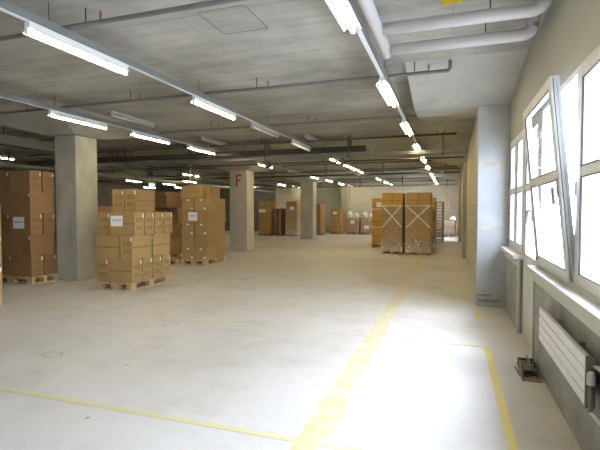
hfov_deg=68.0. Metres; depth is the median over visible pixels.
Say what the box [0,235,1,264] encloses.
carton
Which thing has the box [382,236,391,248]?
carton
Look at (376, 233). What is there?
carton
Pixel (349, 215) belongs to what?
plastic bundle
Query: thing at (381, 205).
strapping
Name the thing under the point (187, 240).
carton
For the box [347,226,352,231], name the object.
carton
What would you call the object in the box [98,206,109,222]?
carton
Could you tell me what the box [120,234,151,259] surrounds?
carton
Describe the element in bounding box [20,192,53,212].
carton
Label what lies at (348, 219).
carton
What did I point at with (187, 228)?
carton
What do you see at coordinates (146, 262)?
carton
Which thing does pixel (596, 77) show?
trim
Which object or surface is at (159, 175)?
lamp trunking
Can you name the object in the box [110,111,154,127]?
lamp
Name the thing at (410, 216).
carton
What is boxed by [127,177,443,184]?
pipe
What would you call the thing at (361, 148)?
air duct
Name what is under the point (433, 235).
carton
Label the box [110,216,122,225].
paper notice
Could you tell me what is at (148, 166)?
lamp trunking
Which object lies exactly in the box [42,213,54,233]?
carton
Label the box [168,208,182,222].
carton
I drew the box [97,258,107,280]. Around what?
carton
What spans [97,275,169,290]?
wooden pallet
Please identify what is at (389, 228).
carton
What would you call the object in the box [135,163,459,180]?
cable tray
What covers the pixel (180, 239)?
carton
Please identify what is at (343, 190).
wall
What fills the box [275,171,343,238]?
column
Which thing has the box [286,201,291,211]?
carton
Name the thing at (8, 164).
cable tray
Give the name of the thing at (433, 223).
carton
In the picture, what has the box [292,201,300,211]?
carton
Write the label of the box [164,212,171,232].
carton
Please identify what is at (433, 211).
carton
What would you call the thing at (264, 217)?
carton
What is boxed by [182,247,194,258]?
carton
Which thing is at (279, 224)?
wooden pallet
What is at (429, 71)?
pipe
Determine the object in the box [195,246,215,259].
carton
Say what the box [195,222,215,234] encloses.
carton
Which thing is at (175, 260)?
wooden pallet
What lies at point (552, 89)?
window
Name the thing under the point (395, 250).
wrap
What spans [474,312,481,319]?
floor marking
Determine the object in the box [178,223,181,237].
carton
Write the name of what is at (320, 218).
carton
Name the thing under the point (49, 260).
carton
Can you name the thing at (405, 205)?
strapping
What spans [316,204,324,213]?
carton
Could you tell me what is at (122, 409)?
floor marking
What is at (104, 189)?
wall
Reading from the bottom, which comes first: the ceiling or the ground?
the ground
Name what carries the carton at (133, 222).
on the carton at (139, 246)
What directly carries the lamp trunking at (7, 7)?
hanging from the ceiling
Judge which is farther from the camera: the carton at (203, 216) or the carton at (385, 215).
the carton at (385, 215)
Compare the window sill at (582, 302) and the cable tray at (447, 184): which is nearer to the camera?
the window sill at (582, 302)
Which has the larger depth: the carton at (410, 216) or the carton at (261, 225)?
the carton at (261, 225)
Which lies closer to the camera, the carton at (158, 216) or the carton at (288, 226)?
the carton at (158, 216)
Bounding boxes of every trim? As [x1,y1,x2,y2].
[504,252,519,333]
[510,66,599,303]
[531,274,599,358]
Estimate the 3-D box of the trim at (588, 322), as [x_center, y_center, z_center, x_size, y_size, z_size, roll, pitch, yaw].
[0.536,1.074,-0.832,0.028,0.910,11.100,1,2,19]
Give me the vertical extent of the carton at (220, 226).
0.335 m
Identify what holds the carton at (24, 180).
on the carton at (30, 202)
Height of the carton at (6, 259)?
0.429 m
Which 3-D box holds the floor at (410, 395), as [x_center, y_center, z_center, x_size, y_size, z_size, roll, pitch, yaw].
[-5.834,1.148,14.168,22.480,0.250,36.000,1,2,19]
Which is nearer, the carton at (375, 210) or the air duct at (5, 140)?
the air duct at (5, 140)
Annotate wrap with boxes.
[381,208,405,251]
[405,206,432,252]
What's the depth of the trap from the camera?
4.05 m
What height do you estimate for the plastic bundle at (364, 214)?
0.425 m
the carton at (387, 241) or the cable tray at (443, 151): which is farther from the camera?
the carton at (387, 241)
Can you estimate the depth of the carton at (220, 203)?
12.78 m
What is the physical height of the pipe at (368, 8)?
0.108 m
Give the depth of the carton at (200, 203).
12.16 m
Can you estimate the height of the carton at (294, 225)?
0.618 m
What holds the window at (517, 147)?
in the wall at (569, 31)
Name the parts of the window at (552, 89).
sash handle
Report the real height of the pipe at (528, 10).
0.235 m
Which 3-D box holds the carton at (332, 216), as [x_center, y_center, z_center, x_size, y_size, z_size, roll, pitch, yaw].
[2.171,-0.616,28.245,0.255,0.678,0.891,1,2,19]
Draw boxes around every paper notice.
[13,217,23,228]
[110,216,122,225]
[188,212,196,220]
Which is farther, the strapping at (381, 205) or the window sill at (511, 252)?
the strapping at (381, 205)
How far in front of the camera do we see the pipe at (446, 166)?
19.07 m
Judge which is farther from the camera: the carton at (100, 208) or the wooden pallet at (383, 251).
the wooden pallet at (383, 251)
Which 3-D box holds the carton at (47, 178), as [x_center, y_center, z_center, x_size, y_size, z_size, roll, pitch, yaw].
[-5.519,-0.896,9.381,0.565,0.429,0.274,1,2,19]
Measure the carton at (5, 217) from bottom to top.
0.429 m
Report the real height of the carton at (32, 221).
0.429 m
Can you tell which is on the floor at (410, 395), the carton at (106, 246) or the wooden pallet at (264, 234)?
the wooden pallet at (264, 234)
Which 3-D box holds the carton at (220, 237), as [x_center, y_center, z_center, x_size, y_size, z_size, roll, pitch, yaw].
[-2.464,0.417,12.898,0.389,0.335,0.500,1,2,19]
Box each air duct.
[0,126,54,152]
[27,135,366,165]
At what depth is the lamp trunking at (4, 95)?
8.21 m
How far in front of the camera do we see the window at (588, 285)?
2.98 m
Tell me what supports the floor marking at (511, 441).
on the floor at (410, 395)
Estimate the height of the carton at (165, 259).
0.438 m
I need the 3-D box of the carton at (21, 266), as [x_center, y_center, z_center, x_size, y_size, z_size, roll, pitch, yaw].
[-5.609,0.833,9.151,0.565,0.429,0.274,1,2,19]
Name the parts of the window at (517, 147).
sash frame, sash frame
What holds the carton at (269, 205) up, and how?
on the carton at (264, 217)
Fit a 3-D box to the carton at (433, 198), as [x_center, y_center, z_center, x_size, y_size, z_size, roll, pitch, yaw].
[5.016,-0.822,17.130,0.385,0.458,1.091,1,2,19]
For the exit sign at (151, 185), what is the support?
hanging from the ceiling
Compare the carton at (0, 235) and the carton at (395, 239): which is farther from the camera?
the carton at (395, 239)
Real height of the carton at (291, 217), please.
0.618 m
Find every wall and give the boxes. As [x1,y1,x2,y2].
[54,177,160,236]
[161,180,458,233]
[340,183,349,232]
[461,118,476,281]
[505,252,599,449]
[508,0,599,245]
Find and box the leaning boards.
[340,208,345,233]
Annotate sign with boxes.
[149,169,154,187]
[442,0,462,4]
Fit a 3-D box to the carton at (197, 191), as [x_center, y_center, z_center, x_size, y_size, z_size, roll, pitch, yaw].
[-2.927,-0.916,12.415,0.620,0.345,0.451,1,2,19]
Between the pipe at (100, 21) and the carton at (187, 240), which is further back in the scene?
the carton at (187, 240)
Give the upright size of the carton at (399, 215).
0.498 m
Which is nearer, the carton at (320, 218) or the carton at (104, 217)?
the carton at (104, 217)
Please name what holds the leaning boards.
on the floor at (410, 395)
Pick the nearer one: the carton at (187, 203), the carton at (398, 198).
the carton at (187, 203)
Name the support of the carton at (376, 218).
on the carton at (376, 233)
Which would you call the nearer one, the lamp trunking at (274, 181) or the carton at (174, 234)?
the carton at (174, 234)
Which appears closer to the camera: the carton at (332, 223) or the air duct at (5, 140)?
the air duct at (5, 140)
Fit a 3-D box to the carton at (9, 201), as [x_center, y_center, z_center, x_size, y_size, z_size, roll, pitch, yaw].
[-5.900,-0.460,9.209,0.565,0.429,0.274,1,2,19]
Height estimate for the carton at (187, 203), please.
0.335 m
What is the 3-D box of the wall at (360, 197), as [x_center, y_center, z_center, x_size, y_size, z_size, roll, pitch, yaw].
[-0.221,-1.211,30.727,21.830,3.350,0.300,1,2,19]
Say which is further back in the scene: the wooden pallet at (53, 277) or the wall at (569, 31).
the wooden pallet at (53, 277)
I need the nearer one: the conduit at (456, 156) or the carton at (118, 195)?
the carton at (118, 195)
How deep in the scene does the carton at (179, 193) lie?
13.93 m
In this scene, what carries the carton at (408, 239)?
on the wooden pallet at (416, 251)
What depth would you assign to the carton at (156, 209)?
13.71 m
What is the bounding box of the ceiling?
[0,0,552,185]
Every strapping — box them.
[381,205,404,226]
[405,205,432,227]
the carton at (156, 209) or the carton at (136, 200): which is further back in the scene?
the carton at (156, 209)
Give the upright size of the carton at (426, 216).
0.498 m
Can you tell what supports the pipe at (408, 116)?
hanging from the ceiling
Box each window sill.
[500,246,522,258]
[526,265,599,325]
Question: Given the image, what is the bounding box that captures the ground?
[534,224,599,280]
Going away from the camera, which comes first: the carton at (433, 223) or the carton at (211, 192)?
the carton at (211, 192)
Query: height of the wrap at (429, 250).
1.598 m
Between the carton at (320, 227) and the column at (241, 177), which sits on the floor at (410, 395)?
the column at (241, 177)
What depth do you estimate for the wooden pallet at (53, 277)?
9.17 m
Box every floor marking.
[0,386,364,449]
[2,302,483,346]
[289,256,425,449]
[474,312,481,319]
[484,346,518,449]
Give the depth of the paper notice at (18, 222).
8.99 m
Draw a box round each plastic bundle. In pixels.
[347,211,352,217]
[362,212,367,217]
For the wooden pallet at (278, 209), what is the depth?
26.12 m
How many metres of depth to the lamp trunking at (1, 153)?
16.84 m
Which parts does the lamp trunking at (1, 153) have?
fluorescent lamp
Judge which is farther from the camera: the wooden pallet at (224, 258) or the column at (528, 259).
the wooden pallet at (224, 258)
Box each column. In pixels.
[0,99,174,280]
[186,156,296,250]
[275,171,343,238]
[405,49,528,307]
[409,143,468,257]
[424,167,462,241]
[522,108,541,347]
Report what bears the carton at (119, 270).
on the wooden pallet at (100, 284)
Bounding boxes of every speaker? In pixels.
[265,161,270,167]
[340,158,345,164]
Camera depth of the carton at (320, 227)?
26.09 m
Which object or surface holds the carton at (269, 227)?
on the wooden pallet at (264, 234)
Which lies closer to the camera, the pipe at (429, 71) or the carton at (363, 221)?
the pipe at (429, 71)
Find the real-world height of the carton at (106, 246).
0.438 m
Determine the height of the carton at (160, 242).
0.438 m
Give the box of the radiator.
[539,307,599,425]
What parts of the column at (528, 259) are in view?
panel, handle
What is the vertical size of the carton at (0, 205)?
0.481 m
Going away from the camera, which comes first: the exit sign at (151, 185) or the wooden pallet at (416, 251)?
the wooden pallet at (416, 251)
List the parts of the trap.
lid, plate, bent plate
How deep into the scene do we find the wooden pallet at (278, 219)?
26.14 m
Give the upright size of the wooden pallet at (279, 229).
0.144 m
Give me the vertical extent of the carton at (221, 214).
0.335 m
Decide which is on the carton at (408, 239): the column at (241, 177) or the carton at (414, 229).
the carton at (414, 229)
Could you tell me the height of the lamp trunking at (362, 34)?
0.362 m
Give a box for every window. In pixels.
[509,129,524,254]
[523,67,578,287]
[575,43,599,302]
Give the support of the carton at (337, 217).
on the carton at (337, 223)
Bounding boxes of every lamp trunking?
[0,0,394,184]
[0,91,353,185]
[0,145,285,186]
[0,152,264,186]
[159,175,212,182]
[274,181,300,186]
[325,0,437,182]
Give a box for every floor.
[0,231,580,449]
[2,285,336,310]
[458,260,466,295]
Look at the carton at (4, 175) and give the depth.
9.11 m
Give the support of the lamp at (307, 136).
attached to the ceiling
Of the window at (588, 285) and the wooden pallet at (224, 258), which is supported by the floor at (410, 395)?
the wooden pallet at (224, 258)
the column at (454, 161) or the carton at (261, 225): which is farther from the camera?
the carton at (261, 225)
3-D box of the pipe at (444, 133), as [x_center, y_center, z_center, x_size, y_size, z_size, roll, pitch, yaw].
[-6.271,-2.211,13.200,20.600,0.171,0.044,1,2,19]
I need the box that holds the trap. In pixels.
[514,354,540,382]
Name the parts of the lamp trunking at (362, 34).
fluorescent lamp, fluorescent lamp, fluorescent lamp, fluorescent lamp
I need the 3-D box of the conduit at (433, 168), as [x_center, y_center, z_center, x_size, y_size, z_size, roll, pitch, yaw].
[-1.188,-2.050,17.767,14.300,0.040,0.040,1,2,19]
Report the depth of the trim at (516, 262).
5.39 m
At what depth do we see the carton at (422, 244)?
14.82 m
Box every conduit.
[44,156,464,171]
[144,168,460,177]
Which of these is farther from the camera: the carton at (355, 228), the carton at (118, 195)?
the carton at (355, 228)
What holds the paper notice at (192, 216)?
attached to the carton at (184, 212)
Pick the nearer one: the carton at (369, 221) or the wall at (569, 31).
the wall at (569, 31)
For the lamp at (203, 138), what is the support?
attached to the ceiling
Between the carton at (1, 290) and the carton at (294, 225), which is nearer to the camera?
the carton at (1, 290)
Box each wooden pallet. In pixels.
[2,273,57,284]
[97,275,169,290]
[170,256,188,265]
[180,256,226,264]
[259,233,276,235]
[274,208,285,210]
[274,213,285,215]
[274,218,285,220]
[274,223,285,225]
[274,228,285,230]
[382,248,404,253]
[405,250,431,254]
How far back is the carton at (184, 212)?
12.30 m
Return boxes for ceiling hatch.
[197,5,268,34]
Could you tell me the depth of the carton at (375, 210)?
17.66 m
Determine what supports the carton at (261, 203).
on the carton at (264, 217)
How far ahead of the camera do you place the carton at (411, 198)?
14.89 m
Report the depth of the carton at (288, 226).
25.58 m
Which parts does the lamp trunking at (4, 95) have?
fluorescent lamp, fluorescent lamp, fluorescent lamp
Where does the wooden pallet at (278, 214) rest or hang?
on the wooden pallet
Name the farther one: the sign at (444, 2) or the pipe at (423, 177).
the pipe at (423, 177)
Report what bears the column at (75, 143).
on the floor at (410, 395)
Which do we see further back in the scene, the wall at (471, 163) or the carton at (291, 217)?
the carton at (291, 217)
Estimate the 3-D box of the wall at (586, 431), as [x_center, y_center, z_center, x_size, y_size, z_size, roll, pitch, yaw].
[1.095,1.041,0.276,0.340,0.900,13.560,1,2,19]
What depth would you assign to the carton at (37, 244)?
9.07 m
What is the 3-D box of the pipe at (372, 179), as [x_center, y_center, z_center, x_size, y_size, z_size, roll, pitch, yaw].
[-0.941,-2.735,28.754,20.700,0.171,0.044,1,2,19]
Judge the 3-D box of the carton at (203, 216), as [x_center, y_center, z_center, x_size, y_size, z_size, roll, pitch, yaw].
[-2.606,-0.238,12.388,0.389,0.335,0.500,1,2,19]
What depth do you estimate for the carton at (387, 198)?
15.29 m
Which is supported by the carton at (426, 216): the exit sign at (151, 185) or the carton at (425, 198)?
the carton at (425, 198)
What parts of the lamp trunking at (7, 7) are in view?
fluorescent lamp, fluorescent lamp, fluorescent lamp, fluorescent lamp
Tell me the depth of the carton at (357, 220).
27.37 m
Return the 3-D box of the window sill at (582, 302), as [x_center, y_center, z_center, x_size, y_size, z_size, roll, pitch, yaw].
[0.530,0.596,-0.831,0.120,0.040,11.130,1,2,19]
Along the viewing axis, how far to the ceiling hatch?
4.28 m
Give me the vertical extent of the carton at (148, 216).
0.438 m
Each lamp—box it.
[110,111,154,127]
[200,136,225,146]
[304,134,322,144]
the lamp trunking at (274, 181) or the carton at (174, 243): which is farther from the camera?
the lamp trunking at (274, 181)
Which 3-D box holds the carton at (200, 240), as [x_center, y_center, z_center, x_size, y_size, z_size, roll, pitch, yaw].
[-2.623,0.433,12.415,0.389,0.335,0.500,1,2,19]
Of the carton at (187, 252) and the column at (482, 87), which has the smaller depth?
the column at (482, 87)
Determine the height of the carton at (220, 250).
0.335 m
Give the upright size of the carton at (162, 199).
0.476 m
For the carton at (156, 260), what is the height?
0.438 m
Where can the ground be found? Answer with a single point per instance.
(558, 257)
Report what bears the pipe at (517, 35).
hanging from the ceiling
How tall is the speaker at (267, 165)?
0.180 m
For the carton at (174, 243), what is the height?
0.476 m
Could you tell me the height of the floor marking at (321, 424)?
0.002 m
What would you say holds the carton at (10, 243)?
on the carton at (6, 259)
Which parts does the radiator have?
panel, panel, panel, panel, frame, valve stem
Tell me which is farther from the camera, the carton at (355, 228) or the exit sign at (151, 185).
the carton at (355, 228)
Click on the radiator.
(571, 357)
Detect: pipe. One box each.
[0,0,245,40]
[0,60,451,114]
[17,130,456,155]
[40,115,416,140]
[54,160,431,173]
[54,166,456,178]
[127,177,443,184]
[183,179,454,185]
[357,0,390,58]
[382,0,551,35]
[390,15,539,55]
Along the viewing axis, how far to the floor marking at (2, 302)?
5.72 m
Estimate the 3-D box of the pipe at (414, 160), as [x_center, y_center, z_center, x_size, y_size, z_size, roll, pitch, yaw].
[-4.474,-2.384,18.342,20.700,0.171,0.044,1,2,19]
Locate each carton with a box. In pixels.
[0,171,8,191]
[0,192,19,212]
[0,205,0,234]
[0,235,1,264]
[0,265,2,294]
[1,213,9,233]
[1,234,20,255]
[2,255,10,275]
[9,170,41,191]
[10,213,41,234]
[11,255,42,276]
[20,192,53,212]
[20,233,53,255]
[41,171,53,192]
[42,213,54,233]
[43,254,55,274]
[95,235,122,258]
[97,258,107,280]
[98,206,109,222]
[98,212,110,234]
[108,258,141,282]
[110,212,143,235]
[112,189,124,211]
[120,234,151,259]
[125,189,154,211]
[142,257,151,280]
[144,212,153,234]
[151,233,169,255]
[152,255,160,277]
[154,212,163,233]
[155,192,177,207]
[155,208,165,211]
[161,254,169,275]
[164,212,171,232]
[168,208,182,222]
[170,223,177,238]
[170,238,178,254]
[178,192,181,207]
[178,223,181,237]
[179,238,181,252]
[181,185,208,197]
[182,198,194,209]
[182,210,195,222]
[182,223,194,234]
[182,235,194,246]
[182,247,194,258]
[195,198,215,209]
[195,210,216,222]
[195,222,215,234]
[195,234,216,246]
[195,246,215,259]
[206,187,219,198]
[216,199,224,209]
[216,222,224,233]
[216,233,224,245]
[216,245,224,257]
[217,210,225,221]
[259,201,264,208]
[259,212,276,222]
[259,223,264,232]
[265,201,276,211]
[265,222,276,232]
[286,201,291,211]
[286,212,300,222]
[286,223,291,233]
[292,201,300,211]
[292,223,300,233]
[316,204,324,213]
[316,214,324,222]
[316,223,324,232]
[330,210,334,220]
[330,221,334,231]
[335,210,341,220]
[335,221,339,231]
[347,218,352,224]
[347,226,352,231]
[353,218,360,224]
[353,225,360,231]
[361,218,366,225]
[367,219,371,225]
[372,198,380,213]
[372,214,381,228]
[372,229,380,243]
[382,193,392,207]
[382,208,391,222]
[382,222,404,235]
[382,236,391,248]
[392,193,405,207]
[392,208,404,222]
[392,235,404,249]
[406,193,418,207]
[406,208,417,222]
[406,222,431,236]
[406,237,417,250]
[418,192,431,207]
[418,208,431,222]
[418,236,431,250]
[432,197,435,209]
[432,210,435,221]
[432,222,435,233]
[432,233,435,245]
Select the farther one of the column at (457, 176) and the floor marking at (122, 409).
the column at (457, 176)
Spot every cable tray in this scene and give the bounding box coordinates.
[0,148,274,192]
[40,132,464,167]
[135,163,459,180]
[220,177,456,188]
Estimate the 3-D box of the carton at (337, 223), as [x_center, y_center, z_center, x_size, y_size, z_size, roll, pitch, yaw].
[2.422,0.067,28.183,0.255,0.678,0.891,1,2,19]

